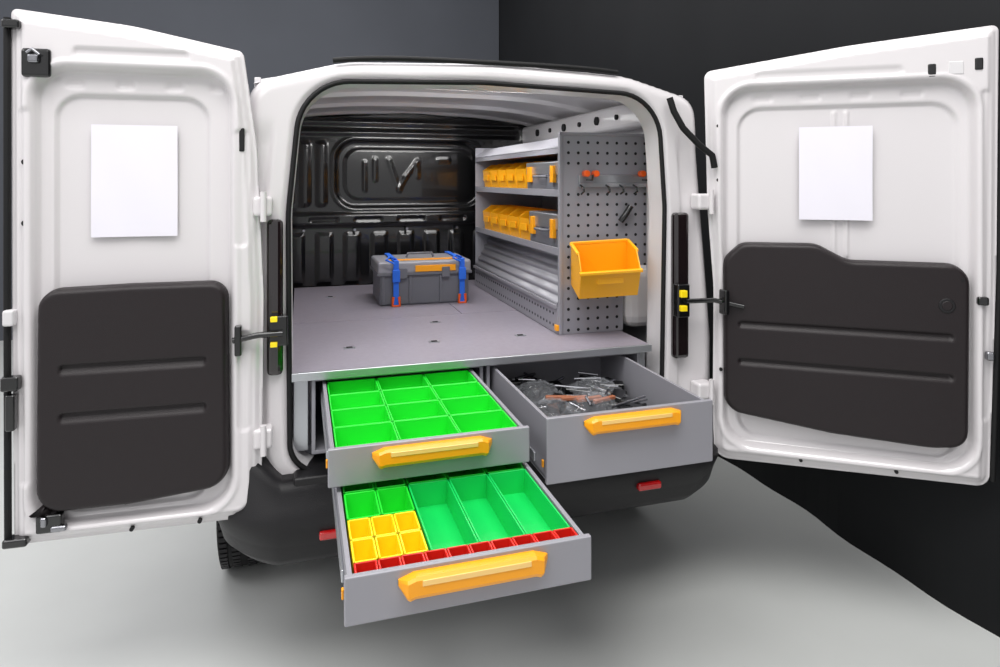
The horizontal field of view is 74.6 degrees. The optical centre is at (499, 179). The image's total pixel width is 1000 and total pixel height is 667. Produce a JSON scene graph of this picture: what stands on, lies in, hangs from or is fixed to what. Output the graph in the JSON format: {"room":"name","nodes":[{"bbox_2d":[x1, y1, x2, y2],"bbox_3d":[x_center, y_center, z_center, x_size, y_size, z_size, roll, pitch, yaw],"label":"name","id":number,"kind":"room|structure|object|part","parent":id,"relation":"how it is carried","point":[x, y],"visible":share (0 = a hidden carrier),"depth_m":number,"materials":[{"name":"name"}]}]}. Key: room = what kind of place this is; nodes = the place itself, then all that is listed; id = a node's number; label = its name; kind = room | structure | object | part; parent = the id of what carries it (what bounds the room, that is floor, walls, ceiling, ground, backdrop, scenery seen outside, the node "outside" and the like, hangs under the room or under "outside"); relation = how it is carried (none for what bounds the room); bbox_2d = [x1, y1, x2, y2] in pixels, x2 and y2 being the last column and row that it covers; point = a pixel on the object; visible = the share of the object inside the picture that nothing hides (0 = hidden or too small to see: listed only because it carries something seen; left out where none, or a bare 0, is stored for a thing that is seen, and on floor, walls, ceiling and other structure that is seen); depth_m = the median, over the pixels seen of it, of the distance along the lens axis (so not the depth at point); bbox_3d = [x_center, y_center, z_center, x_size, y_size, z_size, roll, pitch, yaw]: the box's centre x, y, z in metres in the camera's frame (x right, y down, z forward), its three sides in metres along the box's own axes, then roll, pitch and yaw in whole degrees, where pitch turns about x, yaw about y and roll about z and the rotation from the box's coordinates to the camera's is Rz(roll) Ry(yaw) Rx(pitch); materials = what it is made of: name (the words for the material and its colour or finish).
{"room":"garage","nodes":[
{"label":"garage","id":0,"kind":"room"},
{"bbox_2d":[0,0,498,340],"bbox_3d":[-4.449,-1.220,6.537,9.300,5.560,0.100,0,0,-17],"label":"wall","id":1,"kind":"structure","parent":0,"point":[275,38],"depth_m":7.17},
{"bbox_2d":[0,340,999,666],"bbox_3d":[-0.105,1.585,2.059,15.000,0.050,12.000,0,0,-17],"label":"floor","id":2,"kind":"structure","parent":0,"point":[734,572],"depth_m":2.38,"materials":[{"name":"concrete"}]},
{"bbox_2d":[0,9,999,569],"bbox_3d":[-0.475,0.525,4.038,3.009,2.061,4.837,0,0,-17],"label":"cargo van","id":3,"kind":"object","parent":2,"relation":"on","point":[151,384],"visible":0.84,"depth_m":2.20,"materials":[{"name":"white paint"}]},
{"bbox_3d":[-1.346,0.640,1.806,0.025,0.100,0.025,0,0,-17],"label":"edge handle lever","id":4,"kind":"part","parent":3,"relation":"part of","materials":[{"name":"black"}]},
{"bbox_3d":[-1.346,0.560,1.806,0.044,0.040,0.030,0,0,-14],"label":"edge handle","id":5,"kind":"part","parent":3,"relation":"part of","materials":[{"name":"black plastic"}]},
{"bbox_3d":[-1.285,-0.325,1.819,0.072,0.080,0.018,0,0,-14],"label":"latch plate","id":6,"kind":"part","parent":3,"relation":"part of","materials":[{"name":"black plastic"}]},
{"bbox_3d":[-1.227,0.968,1.826,0.040,0.016,0.021,0,0,-17],"label":"latch lever","id":7,"kind":"part","parent":3,"relation":"part of","materials":[{"name":"silver metal"}]},
{"bbox_3d":[-1.054,0.619,1.887,0.515,0.642,0.044,0,0,-14],"label":"door trim","id":8,"kind":"part","parent":3,"relation":"part of","materials":[{"name":"black plastic"}]},
{"bbox_2d":[91,124,177,236],"bbox_3d":[-1.065,0.003,1.913,0.228,0.325,0.002,0,0,-14],"label":"paper sheet","id":9,"kind":"object","parent":3,"relation":"attached to","point":[134,168],"visible":1,"depth_m":1.91,"materials":[{"name":"white paper"}]},
{"bbox_3d":[-1.040,0.269,1.915,0.663,1.491,0.074,0,0,-14],"label":"door","id":10,"kind":"part","parent":3,"relation":"part of","materials":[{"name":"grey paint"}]},
{"bbox_2d":[267,219,282,375],"bbox_3d":[-0.694,0.360,2.023,0.048,0.480,0.045,0,0,-17],"label":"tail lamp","id":11,"kind":"object","parent":3,"relation":"attached to","point":[274,226],"depth_m":2.00,"materials":[{"name":"black plastic"}]},
{"bbox_3d":[-0.041,0.922,2.277,1.290,0.035,0.220,0,0,-17],"label":"sill plate","id":12,"kind":"part","parent":3,"relation":"part of","materials":[{"name":"black plastic"}]},
{"bbox_2d":[436,89,519,92],"bbox_3d":[-0.113,-0.363,2.600,0.600,0.017,0.040,0,0,-17],"label":"lamp","id":13,"kind":"object","parent":3,"relation":"attached to","point":[436,89],"depth_m":2.60,"materials":[{"name":"grey plastic"}]},
{"bbox_3d":[-0.020,0.349,2.260,1.740,1.502,0.055,0,0,-17],"label":"frame","id":14,"kind":"part","parent":3,"relation":"part of","materials":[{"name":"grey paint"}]},
{"bbox_2d":[292,280,712,626],"bbox_3d":[-0.161,0.737,2.603,1.270,0.270,2.648,0,0,-17],"label":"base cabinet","id":15,"kind":"object","parent":3,"relation":"in","point":[423,431],"depth_m":1.81,"materials":[{"name":"grey metal"}]},
{"bbox_3d":[-0.281,0.693,2.005,0.505,0.025,0.600,0,0,-17],"label":"drawer rail","id":16,"kind":"part","parent":15,"relation":"part of","materials":[{"name":"silver metal"}]},
{"bbox_3d":[-0.203,0.789,1.788,0.498,0.025,0.860,0,0,-17],"label":"drawer rail","id":17,"kind":"part","parent":15,"relation":"part of","materials":[{"name":"silver metal"}]},
{"bbox_2d":[370,251,471,306],"bbox_3d":[-0.407,0.486,3.342,0.468,0.242,0.370,0,0,-17],"label":"tool case","id":18,"kind":"object","parent":15,"relation":"on","point":[411,277],"visible":1,"depth_m":3.21,"materials":[{"name":"grey plastic"},{"name":"orange plastic"},{"name":"blue plastic"}]},
{"bbox_3d":[-0.410,0.381,3.351,0.150,0.028,0.012,0,0,-17],"label":"case handle","id":19,"kind":"part","parent":18,"relation":"part of","materials":[{"name":"grey plastic"}]},
{"bbox_3d":[-0.410,0.425,3.353,0.460,0.060,0.325,0,0,-17],"label":"case lid","id":20,"kind":"part","parent":18,"relation":"part of","materials":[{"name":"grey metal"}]},
{"bbox_2d":[321,368,522,447],"bbox_3d":[-0.269,0.685,1.963,0.493,0.079,0.688,0,0,-17],"label":"drawer","id":21,"kind":"object","parent":15,"relation":"on","point":[406,408],"depth_m":1.90,"materials":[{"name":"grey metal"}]},
{"bbox_3d":[-0.167,0.683,1.629,0.505,0.091,0.014,0,0,-17],"label":"drawer","id":22,"kind":"part","parent":15,"relation":"part of","materials":[{"name":"grey metal"}]},
{"bbox_3d":[-0.161,0.668,1.610,0.300,0.044,0.026,0,0,-17],"label":"handle","id":23,"kind":"part","parent":15,"relation":"part of","materials":[{"name":"orange plastic"}]},
{"bbox_2d":[335,462,582,585],"bbox_3d":[-0.190,0.782,1.746,0.486,0.079,0.948,0,0,-17],"label":"drawer","id":24,"kind":"object","parent":15,"relation":"on","point":[387,531],"depth_m":1.47,"materials":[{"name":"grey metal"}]},
{"bbox_3d":[-0.051,0.780,1.288,0.498,0.091,0.014,0,0,-17],"label":"drawer","id":25,"kind":"part","parent":15,"relation":"part of","materials":[{"name":"grey metal"}]},
{"bbox_3d":[-0.045,0.765,1.269,0.300,0.044,0.026,0,0,-17],"label":"handle","id":26,"kind":"part","parent":15,"relation":"part of","materials":[{"name":"orange plastic"}]},
{"bbox_3d":[0.252,0.779,2.220,0.516,0.025,0.620,0,0,-17],"label":"deep drawer rail","id":27,"kind":"part","parent":15,"relation":"part of","materials":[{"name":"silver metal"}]},
{"bbox_2d":[473,132,646,334],"bbox_3d":[0.246,0.208,3.196,0.426,0.793,1.357,0,0,-17],"label":"shelving unit","id":28,"kind":"object","parent":15,"relation":"on","point":[600,194],"visible":0.77,"depth_m":2.65,"materials":[{"name":"grey metal"}]},
{"bbox_3d":[0.055,0.210,3.845,0.412,0.789,0.004,0,0,-17],"label":"panel","id":29,"kind":"part","parent":28,"relation":"part of","materials":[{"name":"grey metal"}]},
{"bbox_2d":[483,161,547,187],"bbox_3d":[0.087,-0.019,3.424,0.173,0.135,0.730,0,0,-17],"label":"bins","id":30,"kind":"object","parent":28,"relation":"on","point":[514,175],"visible":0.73,"depth_m":3.35,"materials":[{"name":"orange"}]},
{"bbox_2d":[473,265,557,333],"bbox_3d":[0.039,0.547,3.175,0.018,0.114,1.268,0,0,-17],"label":"tray","id":31,"kind":"object","parent":28,"relation":"on","point":[541,307],"depth_m":3.00,"materials":[{"name":"grey metal"}]},
{"bbox_2d":[475,236,557,304],"bbox_3d":[0.094,0.391,3.194,0.117,0.201,1.264,0,0,-17],"label":"tray","id":32,"kind":"object","parent":28,"relation":"on","point":[530,268],"depth_m":3.10,"materials":[{"name":"grey metal"}]},
{"bbox_3d":[0.241,0.282,3.236,0.412,0.028,1.269,0,0,-17],"label":"shelf","id":33,"kind":"part","parent":28,"relation":"part of","materials":[{"name":"grey metal"}]},
{"bbox_3d":[0.241,0.052,3.236,0.412,0.028,1.269,0,0,-17],"label":"shelf","id":34,"kind":"part","parent":28,"relation":"part of","materials":[{"name":"grey metal"}]},
{"bbox_3d":[0.241,-0.118,3.236,0.412,0.028,1.269,0,0,-17],"label":"shelf","id":35,"kind":"part","parent":28,"relation":"part of","materials":[{"name":"grey metal"}]},
{"bbox_2d":[483,205,551,239],"bbox_3d":[0.096,0.210,3.395,0.173,0.135,0.789,0,0,-17],"label":"bins","id":36,"kind":"object","parent":28,"relation":"on","point":[513,220],"visible":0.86,"depth_m":3.33,"materials":[{"name":"orange"}]},
{"bbox_2d":[526,161,557,189],"bbox_3d":[0.340,-0.015,2.843,0.392,0.125,0.404,0,0,-17],"label":"case","id":37,"kind":"object","parent":28,"relation":"on","point":[540,175],"visible":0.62,"depth_m":2.78,"materials":[{"name":"grey plastic"}]},
{"bbox_3d":[0.168,-0.015,2.790,0.031,0.011,0.112,0,0,-17],"label":"handle","id":38,"kind":"part","parent":37,"relation":"part of","materials":[{"name":"grey"}]},
{"bbox_3d":[0.352,-0.049,2.846,0.366,0.056,0.404,0,0,-17],"label":"lid","id":39,"kind":"part","parent":37,"relation":"part of","materials":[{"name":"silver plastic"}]},
{"bbox_2d":[529,210,557,247],"bbox_3d":[0.346,0.208,2.824,0.392,0.140,0.364,0,0,-17],"label":"case","id":40,"kind":"object","parent":28,"relation":"on","point":[543,224],"visible":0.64,"depth_m":2.77,"materials":[{"name":"grey plastic"}]},
{"bbox_3d":[0.173,0.208,2.771,0.031,0.011,0.112,0,0,-17],"label":"handle","id":41,"kind":"part","parent":40,"relation":"part of","materials":[{"name":"grey"}]},
{"bbox_3d":[0.358,0.170,2.827,0.366,0.063,0.364,0,0,-17],"label":"lid","id":42,"kind":"part","parent":40,"relation":"part of","materials":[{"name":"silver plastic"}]},
{"bbox_3d":[0.437,0.075,3.293,0.004,0.490,1.274,0,0,-17],"label":"shelf","id":43,"kind":"part","parent":28,"relation":"part of","materials":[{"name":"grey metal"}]},
{"bbox_3d":[0.356,-0.025,2.571,0.065,0.026,0.030,0,0,-17],"label":"hook knob","id":44,"kind":"part","parent":28,"relation":"part of","materials":[{"name":"orange plastic"}]},
{"bbox_3d":[0.427,0.210,2.627,0.412,0.789,0.004,0,0,-17],"label":"perforated panel","id":45,"kind":"part","parent":28,"relation":"part of","materials":[{"name":"grey metal"}]},
{"bbox_2d":[570,238,642,298],"bbox_3d":[0.395,0.336,2.492,0.242,0.216,0.201,0,0,-6],"label":"storage bin","id":46,"kind":"object","parent":28,"relation":"attached to","point":[610,267],"visible":1,"depth_m":2.48,"materials":[{"name":"orange plastic"}]},
{"bbox_3d":[0.467,0.004,2.624,0.327,0.048,0.020,0,0,-17],"label":"tool rail","id":47,"kind":"part","parent":28,"relation":"part of","materials":[{"name":"silver metal"}]},
{"bbox_3d":[0.590,-0.025,2.643,0.065,0.026,0.030,0,0,-17],"label":"hook knob","id":48,"kind":"part","parent":28,"relation":"part of","materials":[{"name":"orange plastic"}]},
{"bbox_3d":[0.253,0.747,2.217,0.457,0.105,0.534,0,0,-17],"label":"bagged hardware","id":49,"kind":"part","parent":15,"relation":"part of","materials":[{"name":"plastic"}]},
{"bbox_2d":[490,355,703,477],"bbox_3d":[0.265,0.729,2.178,0.504,0.166,0.708,0,0,-17],"label":"drawer","id":50,"kind":"object","parent":15,"relation":"on","point":[562,446],"depth_m":1.87,"materials":[{"name":"grey metal"}]},
{"bbox_3d":[0.369,0.727,1.834,0.516,0.178,0.014,0,0,-17],"label":"deep drawer","id":51,"kind":"part","parent":15,"relation":"part of","materials":[{"name":"grey metal"}]},
{"bbox_3d":[0.375,0.668,1.815,0.300,0.044,0.026,0,0,-17],"label":"handle","id":52,"kind":"part","parent":15,"relation":"part of","materials":[{"name":"orange plastic"}]},
{"bbox_3d":[0.417,-0.275,3.347,0.090,0.110,1.640,0,0,-17],"label":"cant rail","id":53,"kind":"part","parent":3,"relation":"part of","materials":[{"name":"grey metal"}]},
{"bbox_2d":[671,212,688,358],"bbox_3d":[0.666,0.390,2.438,0.065,0.540,0.045,0,0,-17],"label":"tail lamp","id":54,"kind":"object","parent":3,"relation":"attached to","point":[679,220],"depth_m":2.42,"materials":[{"name":"black plastic"}]},
{"bbox_2d":[799,126,872,220],"bbox_3d":[1.189,-0.024,2.328,0.235,0.332,0.002,0,0,18],"label":"paper sheet","id":55,"kind":"object","parent":3,"relation":"attached to","point":[836,162],"visible":1,"depth_m":2.33,"materials":[{"name":"white paper"}]},
{"bbox_3d":[1.194,0.566,2.305,0.781,0.682,0.036,0,0,18],"label":"door trim","id":56,"kind":"part","parent":3,"relation":"part of","materials":[{"name":"black plastic"}]},
{"bbox_3d":[1.212,0.261,2.326,0.931,1.547,0.076,0,0,18],"label":"door","id":57,"kind":"part","parent":3,"relation":"part of","materials":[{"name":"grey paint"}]},
{"bbox_3d":[1.525,-0.375,2.193,0.044,0.044,0.006,0,0,18],"label":"door plate","id":58,"kind":"part","parent":3,"relation":"part of","materials":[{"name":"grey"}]},
{"bbox_2d":[499,0,999,636],"bbox_3d":[1.684,-1.220,2.345,0.090,5.561,11.504,0,0,-17],"label":"wall","id":59,"kind":"structure","parent":0,"point":[943,538],"depth_m":3.03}
]}

